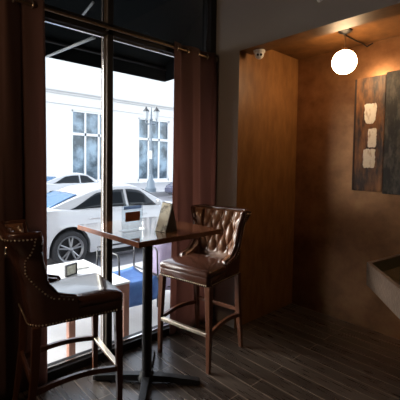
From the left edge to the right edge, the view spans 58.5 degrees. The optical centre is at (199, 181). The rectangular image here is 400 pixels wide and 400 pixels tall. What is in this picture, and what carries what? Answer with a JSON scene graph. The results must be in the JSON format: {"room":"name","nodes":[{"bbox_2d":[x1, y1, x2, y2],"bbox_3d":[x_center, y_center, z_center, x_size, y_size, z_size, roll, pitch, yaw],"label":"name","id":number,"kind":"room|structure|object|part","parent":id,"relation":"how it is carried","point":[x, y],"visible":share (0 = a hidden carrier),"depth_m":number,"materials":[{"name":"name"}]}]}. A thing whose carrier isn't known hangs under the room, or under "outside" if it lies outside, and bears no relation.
{"room":"cafe","nodes":[
{"label":"cafe","id":0,"kind":"room"},
{"bbox_2d":[8,303,399,399],"bbox_3d":[0.457,1.556,-0.168,6.787,0.080,6.200,-1,4,-42],"label":"floor","id":1,"kind":"structure","parent":0,"point":[292,351],"depth_m":2.70,"materials":[{"name":"brown wood"}]},
{"bbox_2d":[0,219,122,399],"bbox_3d":[-0.847,0.816,2.147,0.642,1.150,0.538,-1,3,-34],"label":"bar stool","id":2,"kind":"object","parent":1,"relation":"on","point":[45,300],"visible":1,"depth_m":1.99,"materials":[{"name":"brown leather"}]},
{"bbox_3d":[-1.072,0.381,1.968,0.010,0.076,0.070,-1,3,-34],"label":"ring pull","id":3,"kind":"part","parent":2,"relation":"part of","materials":[{"name":"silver metal"}]},
{"bbox_3d":[-1.040,0.280,1.984,0.153,0.009,0.538,-1,3,-34],"label":"nailhead trim","id":4,"kind":"part","parent":2,"relation":"part of","materials":[{"name":"gold metal"}]},
{"bbox_3d":[-1.118,1.067,2.219,0.096,0.635,0.047,-1,3,-34],"label":"leg","id":5,"kind":"part","parent":2,"relation":"part of","materials":[{"name":"brown wood"}]},
{"bbox_3d":[-0.890,1.085,1.887,0.096,0.635,0.047,-1,3,-34],"label":"leg","id":6,"kind":"part","parent":2,"relation":"part of","materials":[{"name":"brown wood"}]},
{"bbox_3d":[-0.903,0.747,2.105,0.266,0.009,0.468,-1,3,-34],"label":"nailhead trim","id":7,"kind":"part","parent":2,"relation":"part of","materials":[{"name":"gold metal"}]},
{"bbox_3d":[-0.789,0.477,1.881,0.247,0.356,0.060,-1,3,-34],"label":"nailhead trim","id":8,"kind":"part","parent":2,"relation":"part of","materials":[{"name":"gold metal"}]},
{"bbox_2d":[49,273,122,307],"bbox_3d":[-0.769,0.664,2.192,0.453,0.066,0.472,-1,3,-34],"label":"seat cushion","id":9,"kind":"object","parent":2,"relation":"on","point":[92,290],"depth_m":2.10,"materials":[{"name":"brown leather"}]},
{"bbox_3d":[-0.737,1.060,2.498,0.046,0.635,0.052,-1,3,-34],"label":"leg","id":10,"kind":"part","parent":2,"relation":"part of","materials":[{"name":"brown wood"}]},
{"bbox_3d":[-0.611,1.111,2.326,0.022,0.024,0.422,-1,3,-34],"label":"foot rail","id":11,"kind":"part","parent":2,"relation":"part of","materials":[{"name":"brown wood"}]},
{"bbox_3d":[-0.611,1.097,2.325,0.030,0.004,0.418,-1,3,-34],"label":"brass plate","id":12,"kind":"part","parent":2,"relation":"part of","materials":[{"name":"beige"}]},
{"bbox_3d":[-0.493,1.079,2.143,0.046,0.635,0.052,-1,3,-34],"label":"leg","id":13,"kind":"part","parent":2,"relation":"part of","materials":[{"name":"brown wood"}]},
{"bbox_2d":[78,217,220,399],"bbox_3d":[-0.362,0.845,2.451,0.652,1.080,0.747,-2,4,-44],"label":"table","id":14,"kind":"object","parent":1,"relation":"on","point":[147,238],"visible":0.97,"depth_m":2.42,"materials":[{"name":"brown wood"}]},
{"bbox_2d":[121,203,145,231],"bbox_3d":[-0.435,0.226,2.295,0.064,0.168,0.164,3,3,42],"label":"holder","id":15,"kind":"object","parent":14,"relation":"on","point":[129,216],"visible":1,"depth_m":2.29,"materials":[{"name":"clear plastic"}]},
{"bbox_3d":[-0.431,0.222,2.292,0.001,0.060,0.116,3,3,42],"label":"printed panel","id":16,"kind":"part","parent":15,"relation":"part of","materials":[{"name":"brown"}]},
{"bbox_2d":[155,202,176,232],"bbox_3d":[-0.215,0.221,2.292,0.115,0.187,0.126,3,3,40],"label":"tent card","id":17,"kind":"object","parent":14,"relation":"on","point":[166,222],"visible":1,"depth_m":2.26,"materials":[{"name":"grey paper"}]},
{"bbox_3d":[-0.177,0.227,2.261,0.013,0.178,0.127,2,3,31],"label":"panel","id":18,"kind":"part","parent":17,"relation":"part of","materials":[{"name":"grey"}]},
{"bbox_2d":[158,204,251,374],"bbox_3d":[0.045,0.795,2.917,0.571,1.150,0.606,3,3,37],"label":"bar stool","id":19,"kind":"object","parent":1,"relation":"on","point":[207,261],"visible":0.91,"depth_m":2.85,"materials":[{"name":"brown leather"}]},
{"bbox_3d":[-0.304,1.050,2.852,0.055,0.635,0.043,3,3,37],"label":"leg","id":20,"kind":"part","parent":19,"relation":"part of","materials":[{"name":"brown wood"}]},
{"bbox_3d":[-0.136,0.735,2.675,0.454,0.009,0.004,3,3,37],"label":"nailhead trim","id":21,"kind":"part","parent":19,"relation":"part of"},
{"bbox_3d":[-0.134,1.101,2.702,0.444,0.022,0.003,3,3,37],"label":"brass plate","id":22,"kind":"part","parent":19,"relation":"part of","materials":[{"name":"beige"}]},
{"bbox_3d":[-0.126,1.087,2.711,0.444,0.004,0.028,3,3,37],"label":"brass plate","id":23,"kind":"part","parent":19,"relation":"part of","materials":[{"name":"beige"}]},
{"bbox_2d":[160,252,226,278],"bbox_3d":[-0.005,0.646,2.842,0.500,0.066,0.428,3,3,37],"label":"seat cushion","id":24,"kind":"object","parent":19,"relation":"on","point":[193,265],"depth_m":2.73,"materials":[{"name":"brown leather"}]},
{"bbox_3d":[-0.024,1.039,3.198,0.050,0.635,0.091,3,3,37],"label":"leg","id":25,"kind":"part","parent":19,"relation":"part of","materials":[{"name":"brown wood"}]},
{"bbox_3d":[0.060,1.068,2.576,0.055,0.635,0.043,3,3,37],"label":"leg","id":26,"kind":"part","parent":19,"relation":"part of","materials":[{"name":"brown wood"}]},
{"bbox_3d":[0.317,1.056,2.940,0.050,0.635,0.091,3,3,37],"label":"leg","id":27,"kind":"part","parent":19,"relation":"part of","materials":[{"name":"brown wood"}]},
{"bbox_2d":[212,0,298,327],"bbox_3d":[0.536,-0.370,3.715,0.952,3.420,0.462,-1,4,-42],"label":"wall","id":28,"kind":"structure","parent":0,"point":[257,99],"depth_m":3.44,"materials":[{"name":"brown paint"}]},
{"bbox_2d":[240,0,399,54],"bbox_3d":[2.369,-1.490,1.106,0.174,0.890,5.758,-1,4,-42],"label":"beam","id":29,"kind":"structure","parent":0,"point":[267,25],"depth_m":2.77,"materials":[{"name":"grey paint"}]},
{"bbox_2d":[254,49,264,58],"bbox_3d":[0.528,-1.132,3.175,0.104,0.082,0.104,-1,4,-42],"label":"security camera","id":30,"kind":"object","parent":29,"relation":"attached to","point":[259,53],"visible":1,"depth_m":3.14,"materials":[{"name":"white plastic"}]},
{"bbox_2d":[272,14,399,59],"bbox_3d":[2.716,-1.240,1.439,0.778,0.130,5.758,-1,4,-42],"label":"ceiling","id":31,"kind":"structure","parent":0,"point":[389,27],"depth_m":3.20,"materials":[{"name":"brown paint"}]},
{"bbox_2d":[332,28,356,73],"bbox_3d":[1.214,-1.087,2.997,0.198,0.361,0.198,-1,4,-42],"label":"globe pendant","id":32,"kind":"object","parent":31,"relation":"hanging from","point":[344,61],"visible":0.98,"depth_m":2.94,"materials":[{"name":"white glass"}]},
{"bbox_3d":[1.213,-1.006,3.000,0.198,0.198,0.198,-1,3,-42],"label":"globe","id":33,"kind":"part","parent":32,"relation":"part of","materials":[{"name":"white glass"}]},
{"bbox_2d":[344,35,372,46],"bbox_3d":[1.370,-1.254,3.132,0.484,0.037,0.062,-1,3,-37],"label":"cable","id":34,"kind":"object","parent":31,"relation":"attached to","point":[344,35],"visible":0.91,"depth_m":3.20,"materials":[{"name":"black metal"}]},
{"bbox_2d":[292,36,399,338],"bbox_3d":[2.912,-0.255,1.977,0.200,3.420,6.200,-1,4,-42],"label":"wall","id":35,"kind":"structure","parent":0,"point":[339,229],"depth_m":3.54,"materials":[{"name":"brown paint"}]},
{"bbox_2d":[352,74,386,191],"bbox_3d":[1.552,-0.436,3.281,0.033,1.042,0.274,-1,4,-42],"label":"art panel","id":36,"kind":"object","parent":35,"relation":"attached to","point":[370,92],"visible":1,"depth_m":3.27,"materials":[{"name":"brown wood"}]},
{"bbox_2d":[367,254,399,318],"bbox_3d":[1.789,1.046,2.285,1.085,0.760,1.457,-1,4,-42],"label":"trough","id":37,"kind":"object","parent":35,"relation":"attached to","point":[383,274],"visible":1,"depth_m":2.60,"materials":[{"name":"stone"}]},
{"bbox_2d":[382,70,399,194],"bbox_3d":[1.796,-0.418,3.007,0.044,1.070,0.447,-1,4,-42],"label":"art panel","id":38,"kind":"object","parent":35,"relation":"attached to","point":[390,182],"visible":1,"depth_m":3.11,"materials":[{"name":"grey wood"}]},
{"bbox_3d":[-2.644,-0.297,1.027,3.900,3.420,0.131,-1,4,-42],"label":"wall","id":39,"kind":"structure","parent":0,"visible":0},
{"bbox_2d":[26,0,216,389],"bbox_3d":[-0.541,-0.289,2.903,1.735,3.300,0.120,-1,4,-42],"label":"window","id":40,"kind":"structure","parent":39,"relation":"in","point":[61,367],"depth_m":2.71,"materials":[{"name":"black metal"}]},
{"bbox_3d":[-0.565,1.329,2.976,1.735,0.060,0.120,-1,3,-42],"label":"sill","id":41,"kind":"part","parent":40,"relation":"part of","materials":[{"name":"black metal"}]},
{"bbox_2d":[14,0,216,60],"bbox_3d":[-0.814,-1.119,2.504,2.625,0.055,0.076,-1,4,-42],"label":"curtain rod","id":42,"kind":"object","parent":40,"relation":"attached to","point":[18,1],"visible":0.73,"depth_m":2.57,"materials":[{"name":"gold metal"}]},
{"bbox_2d":[0,0,46,399],"bbox_3d":[-1.291,0.107,2.117,0.734,2.533,0.063,-1,4,-42],"label":"curtain","id":43,"kind":"object","parent":42,"relation":"hanging from","point":[23,162],"visible":0.7,"depth_m":2.25,"materials":[{"name":"brown fabric"}]},
{"bbox_2d":[169,41,217,335],"bbox_3d":[-0.046,0.074,3.253,0.556,2.533,0.062,-1,4,-42],"label":"curtain","id":44,"kind":"object","parent":42,"relation":"hanging from","point":[195,76],"visible":0.76,"depth_m":3.19,"materials":[{"name":"brown fabric"}]},
{"bbox_3d":[-0.308,-1.536,3.043,1.015,0.695,0.006,-1,3,-42],"label":"pane","id":45,"kind":"part","parent":40,"relation":"part of","materials":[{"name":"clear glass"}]},
{"label":"outside","id":46,"kind":"structure","parent":0,"visible":0},
{"bbox_2d":[125,182,171,196],"bbox_3d":[-2.051,0.451,28.166,85.000,0.300,9.800,-1,4,-42],"label":"sidewalk","id":47,"kind":"structure","parent":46,"point":[160,186],"depth_m":26.28,"materials":[{"name":"white concrete"}]},
{"bbox_2d":[45,57,173,182],"bbox_3d":[-5.137,-4.897,33.604,66.000,9.800,3.160,-1,4,-42],"label":"building","id":48,"kind":"structure","parent":47,"relation":"on","point":[73,90],"depth_m":29.58,"materials":[{"name":"white paint"}]},
{"bbox_3d":[-8.751,-2.772,28.763,3.450,5.580,0.030,-1,3,-42],"label":"pane","id":49,"kind":"part","parent":48,"relation":"part of","materials":[{"name":"blue glass"}]},
{"bbox_3d":[-4.092,-6.890,32.407,66.000,0.280,0.160,-1,3,-42],"label":"cornice","id":50,"kind":"part","parent":48,"relation":"part of","materials":[{"name":"grey paint"}]},
{"bbox_3d":[-4.328,-2.887,32.815,3.450,5.580,0.030,-1,3,-42],"label":"pane","id":51,"kind":"part","parent":48,"relation":"part of","materials":[{"name":"blue glass"}]},
{"bbox_2d":[143,107,159,191],"bbox_3d":[-2.901,-1.913,21.134,0.913,5.030,0.653,2,3,26],"label":"street lamp","id":52,"kind":"object","parent":47,"relation":"on","point":[150,187],"visible":1,"depth_m":21.02,"materials":[{"name":"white metal"}]},
{"bbox_3d":[-2.938,-1.591,20.962,0.300,0.500,0.030,-1,3,-42],"label":"sign plate","id":53,"kind":"part","parent":52,"relation":"part of","materials":[{"name":"white"}]},
{"bbox_3d":[-0.370,0.997,4.311,0.422,0.812,0.421,-1,4,-42],"label":"patio chair","id":54,"kind":"object","parent":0,"visible":0},
{"bbox_2d":[153,243,170,289],"bbox_3d":[-0.383,0.926,4.314,0.507,0.650,0.476,-1,4,-42],"label":"throw","id":55,"kind":"object","parent":54,"relation":"on","point":[164,250],"visible":0.12,"depth_m":4.09,"materials":[{"name":"fabric"}]},
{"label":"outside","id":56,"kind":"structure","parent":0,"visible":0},
{"bbox_2d":[47,196,171,266],"bbox_3d":[5.393,1.110,20.058,85.000,0.140,12.250,-1,4,-42],"label":"road","id":57,"kind":"structure","parent":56,"point":[125,258],"depth_m":7.22,"materials":[{"name":"grey asphalt"}]},
{"bbox_2d":[47,172,99,192],"bbox_3d":[-5.671,0.300,16.413,4.665,1.469,1.962,-1,4,-42],"label":"car","id":58,"kind":"object","parent":57,"relation":"on","point":[55,182],"visible":0.3,"depth_m":15.43,"materials":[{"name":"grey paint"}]},
{"bbox_2d":[47,182,171,263],"bbox_3d":[-1.887,0.739,7.971,4.665,1.469,1.962,-1,4,-42],"label":"car","id":59,"kind":"object","parent":57,"relation":"on","point":[69,207],"visible":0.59,"depth_m":6.68,"materials":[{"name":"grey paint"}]},
{"bbox_2d":[165,182,172,194],"bbox_3d":[0.212,0.165,21.396,4.665,1.469,1.962,-1,4,-42],"label":"car","id":60,"kind":"object","parent":57,"relation":"on","point":[169,188],"visible":0.02,"depth_m":20.19,"materials":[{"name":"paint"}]},
{"bbox_3d":[0.106,-5.802,3.273,11.200,7.700,0.060,-1,4,-42],"label":"wall","id":61,"kind":"structure","parent":0,"visible":0},
{"bbox_2d":[45,0,204,81],"bbox_3d":[-1.375,-1.699,2.997,3.601,1.158,1.181,-1,4,-42],"label":"awning","id":62,"kind":"object","parent":61,"relation":"attached to","point":[180,21],"visible":0.6,"depth_m":3.96,"materials":[{"name":"black fabric"}]},
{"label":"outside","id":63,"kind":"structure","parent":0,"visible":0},
{"bbox_2d":[47,261,169,363],"bbox_3d":[10.339,1.249,14.661,85.000,0.300,2.390,-1,4,-42],"label":"sidewalk","id":64,"kind":"structure","parent":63,"point":[57,332],"depth_m":3.49,"materials":[{"name":"white concrete"}]},
{"bbox_2d":[47,259,129,356],"bbox_3d":[-1.272,1.163,3.371,0.812,0.535,0.980,-1,4,-42],"label":"patio table","id":65,"kind":"object","parent":64,"relation":"on","point":[119,282],"visible":0.34,"depth_m":3.27,"materials":[{"name":"grey laminate"}]},
{"bbox_2d":[64,262,76,276],"bbox_3d":[-1.230,0.838,3.403,0.024,0.110,0.136,2,3,27],"label":"card stand","id":66,"kind":"object","parent":65,"relation":"on","point":[70,269],"visible":1,"depth_m":3.39,"materials":[{"name":"black metal"}]},
{"bbox_3d":[-1.065,1.235,2.945,0.056,0.435,0.056,-1,3,-42],"label":"leg","id":67,"kind":"part","parent":65,"relation":"part of","materials":[{"name":"red wood"}]},
{"bbox_2d":[77,263,88,269],"bbox_3d":[-1.255,0.873,3.675,0.160,0.014,0.170,-1,4,-42],"label":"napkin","id":68,"kind":"object","parent":65,"relation":"on","point":[80,265],"visible":0.51,"depth_m":3.66,"materials":[{"name":"white paper"}]},
{"bbox_3d":[-0.691,1.225,3.288,0.056,0.435,0.056,-1,3,-42],"label":"leg","id":69,"kind":"part","parent":65,"relation":"part of","materials":[{"name":"red wood"}]},
{"bbox_2d":[96,243,158,307],"bbox_3d":[-0.817,1.072,4.032,0.506,0.671,0.535,-1,4,-42],"label":"patio chair","id":70,"kind":"object","parent":64,"relation":"on","point":[132,274],"visible":0.51,"depth_m":4.00,"materials":[{"name":"blue fabric"}]},
{"bbox_3d":[-0.997,0.897,3.865,0.020,0.311,0.520,-1,3,-42],"label":"armrest","id":71,"kind":"part","parent":70,"relation":"part of","materials":[{"name":"grey metal"}]},
{"bbox_3d":[-0.987,0.846,4.211,0.484,0.022,0.022,-1,3,-42],"label":"rail","id":72,"kind":"part","parent":70,"relation":"part of","materials":[{"name":"grey metal"}]},
{"bbox_3d":[-0.816,1.187,4.034,0.464,0.280,0.527,-1,3,-42],"label":"seat","id":73,"kind":"part","parent":70,"relation":"part of","materials":[{"name":"blue fabric"}]},
{"bbox_3d":[-0.640,0.888,4.192,0.020,0.311,0.520,-1,3,-42],"label":"armrest","id":74,"kind":"part","parent":70,"relation":"part of","materials":[{"name":"grey metal"}]}
]}

